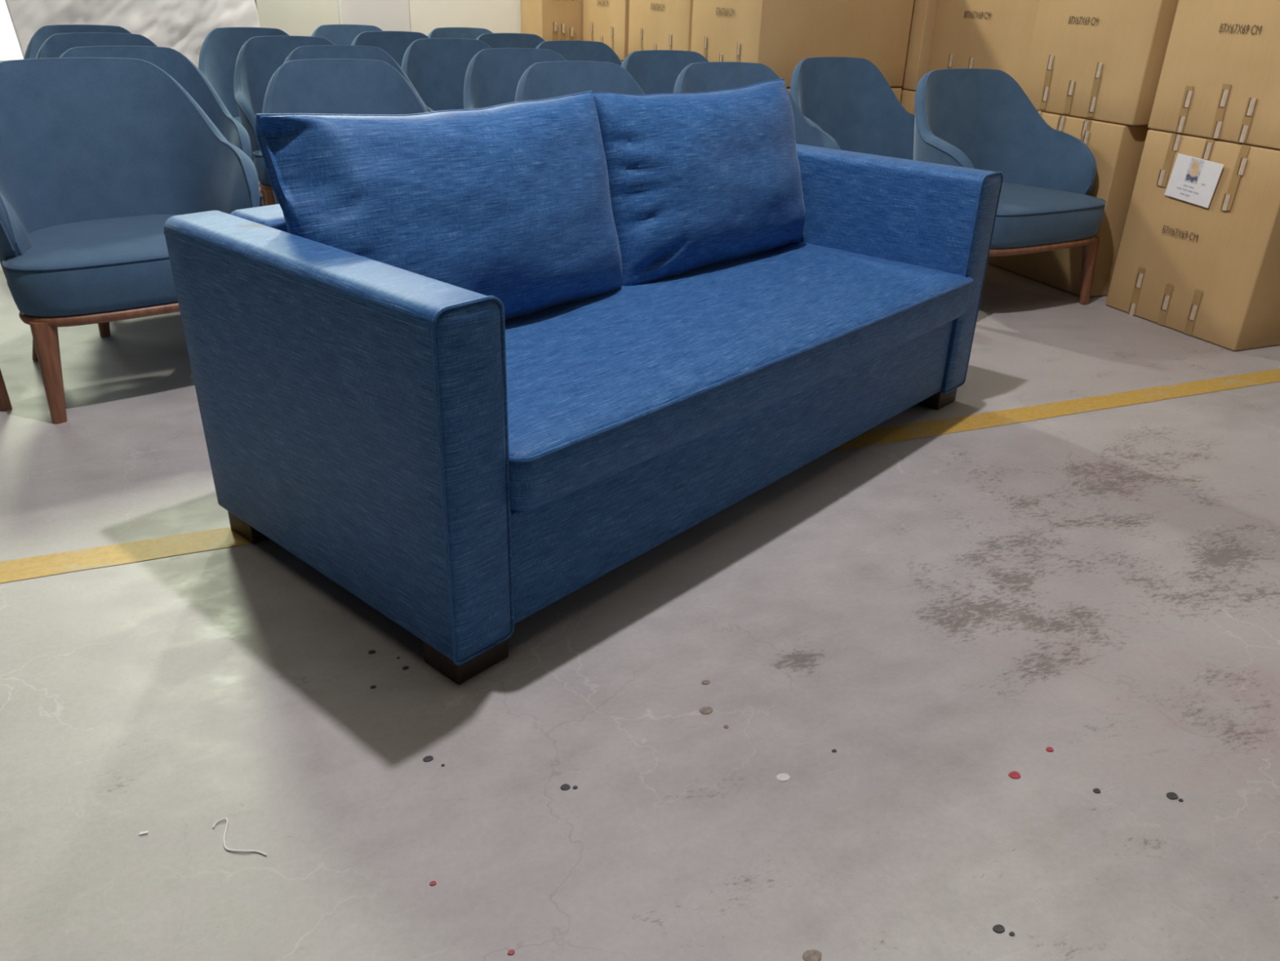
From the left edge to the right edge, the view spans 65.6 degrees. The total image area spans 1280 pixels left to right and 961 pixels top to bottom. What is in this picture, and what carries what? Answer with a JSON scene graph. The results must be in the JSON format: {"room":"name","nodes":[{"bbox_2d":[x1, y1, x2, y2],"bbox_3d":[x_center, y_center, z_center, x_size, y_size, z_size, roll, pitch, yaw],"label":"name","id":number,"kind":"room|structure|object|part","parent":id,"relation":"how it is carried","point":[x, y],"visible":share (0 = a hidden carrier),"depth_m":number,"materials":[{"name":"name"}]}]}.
{"room":"furniture warehouse","nodes":[
{"label":"furniture warehouse","id":0,"kind":"room"},
{"bbox_2d":[254,0,520,35],"bbox_3d":[-2.383,-4.680,5.697,11.000,5.400,0.164,-9,28,-21],"label":"wall","id":1,"kind":"structure","parent":0,"point":[423,16],"depth_m":6.81,"materials":[{"name":"white paint"}]},
{"bbox_2d":[0,0,23,62],"bbox_3d":[-4.586,-3.284,5.379,2.100,1.950,0.120,-9,28,-21],"label":"window","id":2,"kind":"structure","parent":1,"relation":"in","point":[10,49],"depth_m":6.03,"materials":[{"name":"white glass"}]},
{"bbox_3d":[-1.758,-3.562,6.470,0.438,2.750,0.012,-9,28,-21],"label":"panel","id":3,"kind":"part","parent":1,"relation":"part of","materials":[{"name":"white paint"}]},
{"bbox_3d":[-1.003,-3.680,6.759,1.188,2.750,0.014,-9,28,-21],"label":"panel","id":4,"kind":"part","parent":1,"relation":"part of","materials":[{"name":"white paint"}]},
{"bbox_2d":[0,182,1279,960],"bbox_3d":[-0.566,-0.170,2.811,11.000,0.002,10.200,-9,28,-21],"label":"floor","id":5,"kind":"structure","parent":0,"point":[993,673],"depth_m":1.72,"materials":[{"name":"concrete"}]},
{"bbox_2d":[0,368,12,411],"bbox_3d":[-2.151,-0.632,2.665,0.634,0.862,0.646,-14,31,-29],"label":"armchair","id":6,"kind":"object","parent":5,"relation":"on","point":[5,402],"visible":1,"depth_m":2.77,"materials":[{"name":"brown wood"}]},
{"bbox_2d":[24,24,131,58],"bbox_3d":[-2.520,-1.662,4.699,0.634,0.876,0.646,-13,30,-28],"label":"armchair","id":7,"kind":"object","parent":5,"relation":"on","point":[42,34],"visible":0.08,"depth_m":4.67,"materials":[{"name":"blue fabric"}]},
{"bbox_2d":[35,32,157,58],"bbox_3d":[-2.145,-1.374,4.145,0.634,0.876,0.646,-13,30,-28],"label":"armchair","id":8,"kind":"object","parent":5,"relation":"on","point":[55,46],"visible":0.13,"depth_m":4.14,"materials":[{"name":"blue fabric"}]},
{"bbox_2d":[0,57,259,424],"bbox_3d":[-1.496,-0.737,2.899,0.725,0.881,0.646,-18,33,-35],"label":"armchair","id":9,"kind":"object","parent":5,"relation":"on","point":[97,154],"visible":0.7,"depth_m":2.90,"materials":[{"name":"blue fabric"}]},
{"bbox_3d":[-1.828,-0.488,3.054,0.209,0.278,0.065,22,32,34],"label":"leg","id":10,"kind":"part","parent":9,"relation":"part of","materials":[{"name":"brown wood"}]},
{"bbox_3d":[-1.584,-0.296,2.684,0.070,0.278,0.064,-18,33,-35],"label":"leg","id":11,"kind":"part","parent":9,"relation":"part of","materials":[{"name":"brown wood"}]},
{"bbox_3d":[-1.467,-0.656,2.896,0.705,0.164,0.547,-18,33,-35],"label":"seat","id":12,"kind":"part","parent":9,"relation":"part of","materials":[{"name":"blue fabric"}]},
{"bbox_3d":[-1.470,-0.571,2.938,0.688,0.030,0.531,-18,33,-35],"label":"seat rail","id":13,"kind":"part","parent":9,"relation":"part of","materials":[{"name":"brown wood"}]},
{"bbox_2d":[4,0,260,68],"bbox_3d":[-3.085,-3.083,5.897,1.559,2.301,0.091,-9,28,-21],"label":"plastic sheet","id":14,"kind":"object","parent":5,"relation":"on","point":[183,26],"visible":0.21,"depth_m":6.07,"materials":[{"name":"white plastic"}]},
{"bbox_2d":[138,831,148,835],"bbox_3d":[-0.716,0.508,1.432,0.012,0.003,0.005,-4,27,-12],"label":"paper scrap","id":15,"kind":"object","parent":5,"relation":"on","point":[144,833],"visible":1,"depth_m":1.43,"materials":[{"name":"white paper"}]},
{"bbox_2d":[58,45,263,337],"bbox_3d":[-1.710,-1.047,3.519,0.634,0.872,0.646,-14,31,-29],"label":"armchair","id":16,"kind":"object","parent":5,"relation":"on","point":[184,71],"visible":0.16,"depth_m":3.60,"materials":[{"name":"blue fabric"}]},
{"bbox_3d":[-1.806,-0.623,3.331,0.061,0.275,0.064,-14,31,-29],"label":"leg","id":17,"kind":"part","parent":16,"relation":"part of","materials":[{"name":"brown wood"}]},
{"bbox_3d":[-1.686,-0.966,3.513,0.616,0.162,0.547,-14,31,-29],"label":"seat","id":18,"kind":"part","parent":16,"relation":"part of","materials":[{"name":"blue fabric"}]},
{"bbox_2d":[212,817,266,855],"bbox_3d":[-0.579,0.517,1.422,0.109,0.004,0.032,21,32,33],"label":"thread","id":19,"kind":"object","parent":5,"relation":"on","point":[223,819],"visible":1,"depth_m":1.41},
{"bbox_2d":[198,26,289,124],"bbox_3d":[-1.958,-1.908,5.248,0.634,0.862,0.646,-13,30,-28],"label":"armchair","id":20,"kind":"object","parent":5,"relation":"on","point":[220,50],"visible":0.14,"depth_m":5.24,"materials":[{"name":"blue fabric"}]},
{"bbox_3d":[-1.935,-1.827,5.240,0.616,0.160,0.547,-13,30,-28],"label":"seat","id":21,"kind":"part","parent":20,"relation":"part of","materials":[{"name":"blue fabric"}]},
{"bbox_2d":[233,35,334,205],"bbox_3d":[-1.521,-1.582,4.621,0.634,0.862,0.646,-13,30,-28],"label":"armchair","id":22,"kind":"object","parent":5,"relation":"on","point":[259,58],"visible":0.29,"depth_m":4.56,"materials":[{"name":"blue fabric"}]},
{"bbox_3d":[-1.498,-1.501,4.613,0.616,0.160,0.547,-13,30,-28],"label":"seat","id":23,"kind":"part","parent":22,"relation":"part of","materials":[{"name":"blue fabric"}]},
{"bbox_3d":[-1.820,-1.365,4.827,0.057,0.272,0.207,-20,34,-37],"label":"leg","id":24,"kind":"part","parent":22,"relation":"part of","materials":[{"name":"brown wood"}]},
{"bbox_3d":[-1.500,-1.417,4.655,0.601,0.029,0.531,-13,30,-28],"label":"seat rail","id":25,"kind":"part","parent":22,"relation":"part of","materials":[{"name":"brown wood"}]},
{"bbox_3d":[-1.629,-1.163,4.433,0.061,0.272,0.064,-13,30,-28],"label":"leg","id":26,"kind":"part","parent":22,"relation":"part of","materials":[{"name":"brown wood"}]},
{"bbox_2d":[255,0,343,36],"bbox_3d":[-2.207,-3.228,6.385,0.532,2.200,0.061,-9,28,-21],"label":"board","id":27,"kind":"object","parent":5,"relation":"on","point":[293,17],"visible":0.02,"depth_m":6.46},
{"bbox_2d":[262,58,428,204],"bbox_3d":[-0.934,-0.956,3.401,0.634,0.862,0.646,-12,30,-26],"label":"armchair","id":28,"kind":"object","parent":5,"relation":"on","point":[313,86],"visible":0.13,"depth_m":3.45,"materials":[{"name":"blue fabric"}]},
{"bbox_2d":[311,24,382,45],"bbox_3d":[-1.634,-2.237,5.933,0.634,0.862,0.646,-12,30,-26],"label":"armchair","id":29,"kind":"object","parent":5,"relation":"on","point":[338,34],"visible":0.08,"depth_m":5.95,"materials":[{"name":"blue fabric"}]},
{"bbox_2d":[283,44,434,111],"bbox_3d":[-1.135,-1.305,4.089,0.634,0.862,0.646,-12,30,-26],"label":"armchair","id":30,"kind":"object","parent":5,"relation":"on","point":[322,51],"visible":0.09,"depth_m":4.13,"materials":[{"name":"blue fabric"}]},
{"bbox_2d":[368,649,375,653],"bbox_3d":[-0.495,0.316,1.835,0.014,0.001,0.011,-9,28,-21],"label":"paint spot","id":31,"kind":"object","parent":5,"relation":"on","point":[370,651],"depth_m":1.83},
{"bbox_2d":[351,31,429,66],"bbox_3d":[-1.228,-1.935,5.352,0.634,0.862,0.646,-12,30,-26],"label":"armchair","id":32,"kind":"object","parent":5,"relation":"on","point":[395,43],"visible":0.1,"depth_m":5.39,"materials":[{"name":"blue fabric"}]},
{"bbox_2d":[422,755,433,761],"bbox_3d":[-0.339,0.445,1.588,0.016,0.001,0.013,-9,28,-21],"label":"paint spot","id":33,"kind":"object","parent":5,"relation":"on","point":[425,757],"depth_m":1.59,"materials":[{"name":"black paint"}]},
{"bbox_2d":[429,880,436,885],"bbox_3d":[-0.285,0.555,1.369,0.010,0.001,0.008,-9,28,-21],"label":"paint spot","id":34,"kind":"object","parent":5,"relation":"on","point":[431,882],"depth_m":1.37,"materials":[{"name":"red paint"}]},
{"bbox_2d":[400,38,492,111],"bbox_3d":[-0.825,-1.671,4.848,0.634,0.862,0.646,-12,30,-26],"label":"armchair","id":35,"kind":"object","parent":5,"relation":"on","point":[437,68],"visible":0.13,"depth_m":4.89,"materials":[{"name":"blue fabric"}]},
{"bbox_2d":[427,26,493,39],"bbox_3d":[-0.980,-2.272,6.049,0.634,0.862,0.646,-12,30,-26],"label":"armchair","id":36,"kind":"object","parent":5,"relation":"on","point":[450,32],"visible":0.06,"depth_m":6.07,"materials":[{"name":"blue fabric"}]},
{"bbox_2d":[476,32,545,48],"bbox_3d":[-0.621,-2.016,5.557,0.634,0.862,0.646,-12,30,-26],"label":"armchair","id":37,"kind":"object","parent":5,"relation":"on","point":[498,40],"visible":0.09,"depth_m":5.59,"materials":[{"name":"blue fabric"}]},
{"bbox_2d":[507,949,515,955],"bbox_3d":[-0.165,0.606,1.275,0.010,0.001,0.008,-9,28,-21],"label":"paint spot","id":38,"kind":"object","parent":5,"relation":"on","point":[510,952],"depth_m":1.27,"materials":[{"name":"red paint"}]},
{"bbox_2d":[462,48,566,109],"bbox_3d":[-0.427,-1.377,4.283,0.634,0.862,0.646,-11,29,-24],"label":"armchair","id":39,"kind":"object","parent":5,"relation":"on","point":[492,77],"visible":0.09,"depth_m":4.29,"materials":[{"name":"blue fabric"}]},
{"bbox_2d":[560,783,570,790],"bbox_3d":[-0.116,0.475,1.541,0.016,0.001,0.014,-9,28,-21],"label":"paint spot","id":40,"kind":"object","parent":5,"relation":"on","point":[562,786],"depth_m":1.54,"materials":[{"name":"black paint"}]},
{"bbox_2d":[536,40,622,66],"bbox_3d":[-0.238,-1.739,5.024,0.634,0.862,0.646,-11,29,-24],"label":"armchair","id":41,"kind":"object","parent":5,"relation":"on","point":[571,50],"visible":0.09,"depth_m":5.09,"materials":[{"name":"blue fabric"}]},
{"bbox_2d":[514,61,644,102],"bbox_3d":[-0.136,-1.057,3.658,0.634,0.862,0.646,-11,29,-24],"label":"armchair","id":42,"kind":"object","parent":5,"relation":"on","point":[550,79],"visible":0.15,"depth_m":3.69,"materials":[{"name":"blue fabric"}]},
{"bbox_2d":[164,143,1003,684],"bbox_3d":[0.044,-0.375,2.492,0.895,0.689,1.979,23,33,36],"label":"sofa","id":43,"kind":"object","parent":5,"relation":"on","point":[460,469],"visible":0.91,"depth_m":1.92,"materials":[{"name":"blue fabric"}]},
{"bbox_3d":[-0.218,-0.510,2.688,0.189,0.628,1.715,23,33,36],"label":"frame","id":44,"kind":"part","parent":43,"relation":"part of","materials":[{"name":"blue fabric"}]},
{"bbox_3d":[-0.581,-0.116,1.868,0.860,0.630,0.133,23,33,36],"label":"arm","id":45,"kind":"part","parent":43,"relation":"part of"},
{"bbox_2d":[255,90,622,319],"bbox_3d":[-0.360,-0.568,2.159,0.253,0.472,0.875,24,34,37],"label":"cushion","id":46,"kind":"object","parent":43,"relation":"on","point":[510,202],"visible":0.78,"depth_m":2.04,"materials":[{"name":"blue fabric"}]},
{"bbox_2d":[592,78,805,285],"bbox_3d":[0.198,-0.828,2.728,0.254,0.472,0.825,22,33,35],"label":"cushion","id":47,"kind":"object","parent":43,"relation":"on","point":[697,180],"visible":0.88,"depth_m":2.57,"materials":[{"name":"blue fabric"}]},
{"bbox_3d":[0.094,-0.206,2.522,0.650,0.238,1.703,23,33,36],"label":"panel","id":48,"kind":"part","parent":43,"relation":"part of","materials":[{"name":"blue fabric"}]},
{"bbox_2d":[504,241,970,511],"bbox_3d":[0.121,-0.369,2.431,0.702,0.137,1.724,23,33,36],"label":"seat cushion","id":49,"kind":"object","parent":43,"relation":"on","point":[602,386],"depth_m":2.17,"materials":[{"name":"blue fabric"}]},
{"bbox_3d":[0.644,-0.693,3.113,0.860,0.630,0.133,23,33,36],"label":"arm","id":50,"kind":"part","parent":43,"relation":"part of"},
{"bbox_2d":[621,49,709,94],"bbox_3d":[0.216,-1.459,4.491,0.634,0.862,0.646,-11,29,-24],"label":"armchair","id":51,"kind":"object","parent":5,"relation":"on","point":[655,71],"visible":0.08,"depth_m":4.53,"materials":[{"name":"blue fabric"}]},
{"bbox_2d":[701,680,710,684],"bbox_3d":[0.118,0.362,1.784,0.017,0.001,0.013,-9,28,-21],"label":"paint spot","id":52,"kind":"object","parent":5,"relation":"on","point":[703,682],"depth_m":1.78,"materials":[{"name":"beige paint"}]},
{"bbox_2d":[699,706,713,714],"bbox_3d":[0.115,0.397,1.715,0.025,0.001,0.020,-9,28,-21],"label":"paint spot","id":53,"kind":"object","parent":5,"relation":"on","point":[703,709],"depth_m":1.71,"materials":[{"name":"beige paint"}]},
{"bbox_2d":[673,62,840,150],"bbox_3d":[0.436,-1.147,3.877,0.634,0.862,0.646,-10,29,-23],"label":"armchair","id":54,"kind":"object","parent":5,"relation":"on","point":[702,77],"visible":0.18,"depth_m":3.92,"materials":[{"name":"blue fabric"}]},
{"bbox_2d":[776,773,790,782],"bbox_3d":[0.227,0.470,1.574,0.024,0.001,0.018,-9,28,-21],"label":"paint spot","id":55,"kind":"object","parent":5,"relation":"on","point":[780,777],"depth_m":1.57,"materials":[{"name":"white paint"}]},
{"bbox_2d":[802,949,822,960],"bbox_3d":[0.223,0.614,1.284,0.028,0.001,0.021,-9,28,-21],"label":"paint spot","id":56,"kind":"object","parent":5,"relation":"on","point":[807,954],"depth_m":1.28,"materials":[{"name":"beige paint"}]},
{"bbox_2d":[786,86,902,102],"bbox_3d":[0.784,-1.768,5.335,0.849,0.696,0.751,-9,28,-21],"label":"carton","id":57,"kind":"object","parent":5,"relation":"on","point":[897,91],"visible":0.02,"depth_m":5.02,"materials":[{"name":"brown cardboard"}]},
{"bbox_2d":[690,0,914,87],"bbox_3d":[0.802,-2.391,5.024,0.856,0.686,0.751,-9,28,-21],"label":"carton","id":58,"kind":"object","parent":57,"relation":"on","point":[778,35],"visible":0.86,"depth_m":4.78,"materials":[{"name":"cardboard"}]},
{"bbox_2d":[790,57,915,159],"bbox_3d":[0.967,-1.393,4.411,0.634,0.862,0.646,-10,29,-23],"label":"armchair","id":59,"kind":"object","parent":5,"relation":"on","point":[850,100],"visible":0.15,"depth_m":4.50,"materials":[{"name":"blue fabric"}]},
{"bbox_2d":[900,88,915,115],"bbox_3d":[1.648,-1.831,5.533,0.880,0.686,0.611,-9,28,-21],"label":"carton","id":60,"kind":"object","parent":5,"relation":"on","point":[908,96],"visible":0.02,"depth_m":5.03,"materials":[{"name":"brown cardboard"}]},
{"bbox_2d":[893,0,937,90],"bbox_3d":[1.669,-2.449,5.226,0.880,0.686,0.611,-9,28,-21],"label":"carton","id":61,"kind":"object","parent":60,"relation":"on","point":[924,11],"visible":0.12,"depth_m":4.90,"materials":[{"name":"brown cardboard"}]},
{"bbox_2d":[992,924,1004,933],"bbox_3d":[0.481,0.600,1.330,0.018,0.001,0.013,-9,28,-21],"label":"paint spot","id":62,"kind":"object","parent":5,"relation":"on","point":[997,928],"depth_m":1.33,"materials":[{"name":"grey paint"}]},
{"bbox_2d":[913,68,1106,305],"bbox_3d":[1.422,-1.158,3.967,0.752,0.862,0.646,-13,30,-27],"label":"armchair","id":63,"kind":"object","parent":5,"relation":"on","point":[975,118],"visible":0.59,"depth_m":3.99,"materials":[{"name":"blue fabric"}]},
{"bbox_3d":[1.441,-0.993,4.001,0.714,0.029,0.531,-13,30,-27],"label":"seat rail","id":64,"kind":"part","parent":63,"relation":"part of","materials":[{"name":"brown wood"}]},
{"bbox_3d":[1.444,-1.077,3.959,0.731,0.160,0.547,-13,30,-27],"label":"seat","id":65,"kind":"part","parent":63,"relation":"part of","materials":[{"name":"blue fabric"}]},
{"bbox_3d":[1.812,-0.853,4.043,0.072,0.272,0.064,-13,30,-27],"label":"leg","id":66,"kind":"part","parent":63,"relation":"part of","materials":[{"name":"brown wood"}]},
{"bbox_2d":[1008,931,1014,936],"bbox_3d":[0.495,0.604,1.324,0.008,0.001,0.006,-9,28,-21],"label":"paint spot","id":67,"kind":"object","parent":5,"relation":"on","point":[1011,933],"depth_m":1.32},
{"bbox_2d":[1008,770,1020,778],"bbox_3d":[0.602,0.473,1.595,0.021,0.001,0.016,-9,28,-21],"label":"paint spot","id":68,"kind":"object","parent":5,"relation":"on","point":[1011,774],"depth_m":1.59,"materials":[{"name":"red paint"}]},
{"bbox_2d":[1045,746,1053,751],"bbox_3d":[0.681,0.447,1.652,0.014,0.001,0.011,-9,28,-21],"label":"paint spot","id":69,"kind":"object","parent":5,"relation":"on","point":[1047,748],"depth_m":1.65,"materials":[{"name":"red paint"}]},
{"bbox_2d":[987,110,1155,297],"bbox_3d":[2.158,-1.267,4.424,0.883,0.692,0.611,-9,28,-21],"label":"carton","id":70,"kind":"object","parent":5,"relation":"on","point":[1117,148],"visible":0.31,"depth_m":4.07,"materials":[{"name":"cardboard"}]},
{"bbox_2d":[1022,0,1178,125],"bbox_3d":[2.192,-1.875,4.104,0.888,0.686,0.631,-9,28,-21],"label":"carton","id":71,"kind":"object","parent":70,"relation":"on","point":[1096,60],"visible":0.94,"depth_m":3.93,"materials":[{"name":"cardboard"}]},
{"bbox_2d":[1093,787,1100,793],"bbox_3d":[0.722,0.490,1.569,0.013,0.001,0.010,-9,28,-21],"label":"paint spot","id":72,"kind":"object","parent":5,"relation":"on","point":[1095,790],"depth_m":1.57,"materials":[{"name":"black paint"}]},
{"bbox_2d":[1166,791,1177,799],"bbox_3d":[0.838,0.496,1.564,0.020,0.001,0.016,-9,28,-21],"label":"paint spot","id":73,"kind":"object","parent":5,"relation":"on","point":[1170,795],"depth_m":1.56,"materials":[{"name":"black paint"}]},
{"bbox_2d":[1105,129,1279,351],"bbox_3d":[2.435,-0.959,3.840,0.889,0.699,0.611,-9,28,-21],"label":"carton","id":74,"kind":"object","parent":5,"relation":"on","point":[1198,255],"visible":0.99,"depth_m":3.63,"materials":[{"name":"cardboard"}]},
{"bbox_2d":[1186,173,1197,182],"bbox_3d":[2.013,-1.103,3.628,0.001,0.029,0.049,-9,28,-21],"label":"print","id":75,"kind":"object","parent":74,"relation":"attached to","point":[1190,178],"depth_m":3.63},
{"bbox_2d":[1147,0,1279,149],"bbox_3d":[2.457,-1.583,3.535,0.888,0.686,0.611,-9,28,-21],"label":"carton","id":76,"kind":"object","parent":74,"relation":"on","point":[1220,79],"visible":1,"depth_m":3.47,"materials":[{"name":"cardboard"}]},
{"bbox_3d":[0.132,-2.486,6.737,0.851,0.696,0.761,-9,28,-21],"label":"carton","id":77,"kind":"object","parent":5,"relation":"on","visible":0},
{"bbox_2d":[582,0,629,61],"bbox_3d":[0.150,-3.110,6.426,0.856,0.686,0.761,-9,28,-21],"label":"carton","id":78,"kind":"object","parent":77,"relation":"on","point":[605,21],"visible":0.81,"depth_m":6.24,"materials":[{"name":"cardboard"}]},
{"bbox_3d":[1.937,-1.545,4.975,0.882,0.686,0.681,-9,28,-21],"label":"carton","id":79,"kind":"object","parent":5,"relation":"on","visible":0},
{"bbox_2d":[927,0,1039,88],"bbox_3d":[1.955,-2.162,4.668,0.887,0.686,0.686,-9,28,-21],"label":"carton","id":80,"kind":"object","parent":79,"relation":"on","point":[991,34],"visible":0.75,"depth_m":4.51,"materials":[{"name":"cardboard"}]},
{"bbox_3d":[0.465,-2.119,6.021,0.851,0.696,0.861,-9,28,-21],"label":"carton","id":81,"kind":"object","parent":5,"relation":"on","visible":0},
{"bbox_2d":[627,0,693,55],"bbox_3d":[0.483,-2.743,5.710,0.857,0.686,0.861,-9,28,-21],"label":"carton","id":82,"kind":"object","parent":81,"relation":"on","point":[653,24],"visible":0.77,"depth_m":5.56,"materials":[{"name":"cardboard"}]},
{"bbox_3d":[-0.362,-2.720,7.185,0.866,0.686,0.511,-9,28,-21],"label":"carton","id":83,"kind":"object","parent":5,"relation":"on","visible":0},
{"bbox_2d":[520,0,582,40],"bbox_3d":[-0.341,-3.348,6.872,0.866,0.686,0.514,-9,28,-21],"label":"carton","id":84,"kind":"object","parent":83,"relation":"on","point":[548,20],"visible":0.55,"depth_m":6.64,"materials":[{"name":"cardboard"}]}
]}

